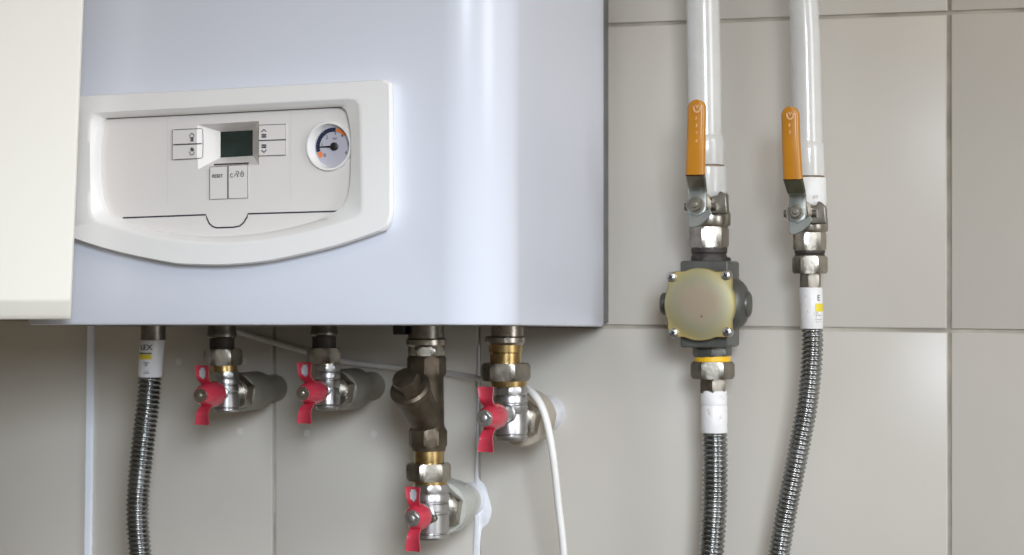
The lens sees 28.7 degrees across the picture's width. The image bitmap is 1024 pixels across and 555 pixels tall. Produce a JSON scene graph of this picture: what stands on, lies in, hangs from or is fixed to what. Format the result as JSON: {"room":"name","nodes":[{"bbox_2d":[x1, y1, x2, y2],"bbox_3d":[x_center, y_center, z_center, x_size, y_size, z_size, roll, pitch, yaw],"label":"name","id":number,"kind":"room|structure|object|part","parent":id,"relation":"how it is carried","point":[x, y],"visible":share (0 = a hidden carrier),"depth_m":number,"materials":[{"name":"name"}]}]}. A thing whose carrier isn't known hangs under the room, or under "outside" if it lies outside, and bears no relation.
{"room":"boiler room","nodes":[
{"label":"boiler room","id":0,"kind":"room"},
{"bbox_2d":[0,0,1023,554],"bbox_3d":[-0.059,0.050,1.790,3.124,2.900,0.003,0,0,18],"label":"wall","id":1,"kind":"structure","parent":0,"point":[916,447],"depth_m":1.71,"materials":[{"name":"tile"}]},
{"bbox_2d":[0,0,83,318],"bbox_3d":[-0.556,-0.308,1.674,0.576,0.681,0.528,0,0,18],"label":"upper cabinet","id":2,"kind":"object","parent":1,"relation":"attached to","point":[41,40],"visible":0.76,"depth_m":1.51,"materials":[{"name":"beige laminate"}]},
{"bbox_2d":[84,326,94,554],"bbox_3d":[-0.402,0.173,1.900,0.011,0.304,0.004,0,0,18],"label":"trim","id":3,"kind":"structure","parent":1,"relation":"attached to","point":[90,329],"depth_m":1.90,"materials":[{"name":"white plastic"}]},
{"bbox_2d":[239,371,286,410],"bbox_3d":[-0.230,0.102,1.804,0.034,0.034,0.078,0,0,18],"label":"wall fitting","id":4,"kind":"object","parent":1,"relation":"attached to","point":[268,389],"visible":0.71,"depth_m":1.79,"materials":[{"name":"grey plastic"}]},
{"bbox_2d":[28,0,608,334],"bbox_3d":[-0.160,-0.308,1.659,0.414,0.712,0.314,0,0,18],"label":"boiler","id":5,"kind":"object","parent":1,"relation":"attached to","point":[397,164],"visible":0.98,"depth_m":1.51,"materials":[{"name":"metal"}]},
{"bbox_2d":[125,326,165,554],"bbox_3d":[-0.325,0.153,1.771,0.037,0.234,0.022,0,0,18],"label":"flexible hose","id":6,"kind":"object","parent":5,"relation":"attached to","point":[152,341],"visible":1,"depth_m":1.76,"materials":[{"name":"silver metal"}]},
{"bbox_2d":[193,326,254,424],"bbox_3d":[-0.255,0.079,1.735,0.035,0.093,0.080,0,0,18],"label":"angle valve","id":7,"kind":"object","parent":5,"relation":"attached to","point":[229,391],"visible":0.98,"depth_m":1.74,"materials":[{"name":"silver metal"}]},
{"bbox_3d":[-0.261,0.100,1.713,0.022,0.051,0.027,0,0,18],"label":"handle","id":8,"kind":"part","parent":7,"relation":"part of","materials":[{"name":"red paint"}]},
{"bbox_3d":[-0.217,-0.079,1.530,0.213,0.096,0.013,0,0,18],"label":"control panel","id":9,"kind":"part","parent":5,"relation":"part of","materials":[{"name":"plastic"}]},
{"bbox_3d":[-0.226,-0.078,1.522,0.294,0.138,0.016,0,0,18],"label":"control frame","id":10,"kind":"part","parent":5,"relation":"part of","materials":[{"name":"plastic"}]},
{"bbox_2d":[296,326,354,423],"bbox_3d":[-0.165,0.077,1.703,0.034,0.090,0.083,0,0,18],"label":"angle valve","id":11,"kind":"object","parent":5,"relation":"attached to","point":[332,389],"visible":1,"depth_m":1.71,"materials":[{"name":"silver metal"}]},
{"bbox_3d":[-0.170,0.096,1.681,0.020,0.051,0.029,0,0,18],"label":"handle","id":12,"kind":"part","parent":11,"relation":"part of","materials":[{"name":"red paint"}]},
{"bbox_2d":[390,326,446,451],"bbox_3d":[-0.078,0.089,1.671,0.036,0.114,0.070,0,0,18],"label":"y-strainer","id":13,"kind":"object","parent":5,"relation":"attached to","point":[417,389],"visible":0.98,"depth_m":1.67,"materials":[{"name":"brown metal"}]},
{"bbox_2d":[404,451,462,551],"bbox_3d":[-0.071,0.185,1.679,0.040,0.081,0.076,0,0,18],"label":"angle valve","id":14,"kind":"object","parent":13,"relation":"attached to","point":[434,507],"visible":0.99,"depth_m":1.67,"materials":[{"name":"silver metal"}]},
{"bbox_3d":[-0.080,0.199,1.653,0.023,0.053,0.018,0,0,18],"label":"handle","id":15,"kind":"part","parent":14,"relation":"part of","materials":[{"name":"red paint"}]},
{"bbox_2d":[477,326,540,452],"bbox_3d":[-0.011,0.085,1.641,0.043,0.109,0.101,0,0,18],"label":"angle valve","id":16,"kind":"object","parent":5,"relation":"attached to","point":[513,417],"visible":0.99,"depth_m":1.65,"materials":[{"name":"silver metal"}]},
{"bbox_3d":[-0.018,0.114,1.609,0.022,0.052,0.028,0,0,18],"label":"handle","id":17,"kind":"part","parent":16,"relation":"part of","materials":[{"name":"red paint"}]},
{"bbox_3d":[-0.113,-0.307,1.796,0.406,0.693,0.024,0,0,18],"label":"frame","id":18,"kind":"part","parent":5,"relation":"part of","materials":[{"name":"grey metal"}]},
{"bbox_2d":[339,368,384,409],"bbox_3d":[-0.139,0.098,1.775,0.036,0.036,0.077,0,0,18],"label":"wall fitting","id":19,"kind":"object","parent":1,"relation":"attached to","point":[369,386],"visible":0.69,"depth_m":1.75,"materials":[{"name":"grey plastic"}]},
{"bbox_2d":[236,328,566,554],"bbox_3d":[-0.096,0.155,1.770,0.350,0.217,0.058,0,0,34],"label":"power cable","id":20,"kind":"object","parent":1,"relation":"attached to","point":[538,400],"visible":0.76,"depth_m":1.67,"materials":[{"name":"white plastic"}]},
{"bbox_2d":[447,478,484,532],"bbox_3d":[-0.049,0.197,1.746,0.046,0.046,0.074,0,0,18],"label":"wall fitting","id":21,"kind":"object","parent":1,"relation":"attached to","point":[473,496],"visible":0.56,"depth_m":1.72,"materials":[{"name":"white plastic"}]},
{"bbox_2d":[473,344,490,554],"bbox_3d":[-0.026,0.157,1.777,0.017,0.196,0.003,0,0,18],"label":"smear","id":22,"kind":"object","parent":1,"relation":"attached to","point":[482,518],"visible":0.88,"depth_m":1.78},
{"bbox_2d":[508,389,564,446],"bbox_3d":[0.020,0.119,1.722,0.049,0.049,0.078,0,0,18],"label":"wall fitting","id":23,"kind":"object","parent":1,"relation":"attached to","point":[555,408],"visible":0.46,"depth_m":1.69,"materials":[{"name":"nickel-plated metal"},{"name":"chrome"},{"name":"white plaster"}]},
{"bbox_2d":[687,0,726,195],"bbox_3d":[0.161,-0.240,1.663,0.035,0.347,0.032,0,0,18],"label":"gas pipe","id":24,"kind":"object","parent":1,"relation":"attached to","point":[703,16],"visible":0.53,"depth_m":1.65,"materials":[{"name":"white paint"}]},
{"bbox_2d":[684,99,730,260],"bbox_3d":[0.159,-0.079,1.642,0.037,0.129,0.075,0,0,18],"label":"valve","id":25,"kind":"object","parent":24,"relation":"attached to","point":[709,217],"visible":0.98,"depth_m":1.63,"materials":[{"name":"silver metal"}]},
{"bbox_3d":[0.150,-0.066,1.622,0.018,0.036,0.019,0,0,18],"label":"handle","id":26,"kind":"part","parent":25,"relation":"part of","materials":[{"name":"metal"}]},
{"bbox_2d":[688,166,726,195],"bbox_3d":[0.162,-0.079,1.662,0.033,0.025,0.032,0,0,18],"label":"socket","id":27,"kind":"object","parent":24,"relation":"attached to","point":[716,176],"depth_m":1.65,"materials":[{"name":"white paint"}]},
{"bbox_2d":[788,0,826,205],"bbox_3d":[0.237,-0.233,1.638,0.041,0.350,0.028,0,0,18],"label":"gas pipe","id":28,"kind":"object","parent":1,"relation":"attached to","point":[804,14],"visible":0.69,"depth_m":1.62,"materials":[{"name":"white paint"}]},
{"bbox_2d":[781,106,827,255],"bbox_3d":[0.237,-0.076,1.616,0.034,0.119,0.070,0,0,18],"label":"valve","id":29,"kind":"object","parent":28,"relation":"attached to","point":[808,223],"visible":1,"depth_m":1.60,"materials":[{"name":"silver metal"}]},
{"bbox_3d":[0.226,-0.061,1.598,0.016,0.037,0.019,0,0,18],"label":"handle","id":30,"kind":"part","parent":29,"relation":"part of","materials":[{"name":"metal"}]},
{"bbox_2d":[768,256,827,554],"bbox_3d":[0.233,0.116,1.638,0.051,0.267,0.027,0,0,18],"label":"flexible hose","id":31,"kind":"object","parent":29,"relation":"attached to","point":[810,269],"visible":1,"depth_m":1.63,"materials":[{"name":"silver metal"}]},
{"bbox_2d":[803,177,826,205],"bbox_3d":[0.243,-0.070,1.635,0.028,0.023,0.028,0,0,18],"label":"socket","id":32,"kind":"object","parent":28,"relation":"attached to","point":[815,187],"depth_m":1.62,"materials":[{"name":"white paint"}]},
{"bbox_2d":[660,257,752,361],"bbox_3d":[0.161,0.026,1.653,0.076,0.087,0.061,0,0,18],"label":"gas regulator","id":33,"kind":"object","parent":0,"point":[705,304],"visible":1,"depth_m":1.63,"materials":[{"name":"grey metal"}]},
{"bbox_3d":[0.153,0.022,1.629,0.059,0.059,0.005,0,0,18],"label":"plate","id":34,"kind":"part","parent":33,"relation":"part of","materials":[{"name":"metal"}]},
{"bbox_2d":[691,361,734,554],"bbox_3d":[0.167,0.165,1.660,0.036,0.191,0.035,0,0,18],"label":"flexible hose","id":35,"kind":"object","parent":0,"point":[712,376],"visible":1,"depth_m":1.65,"materials":[{"name":"silver metal"}]}
]}

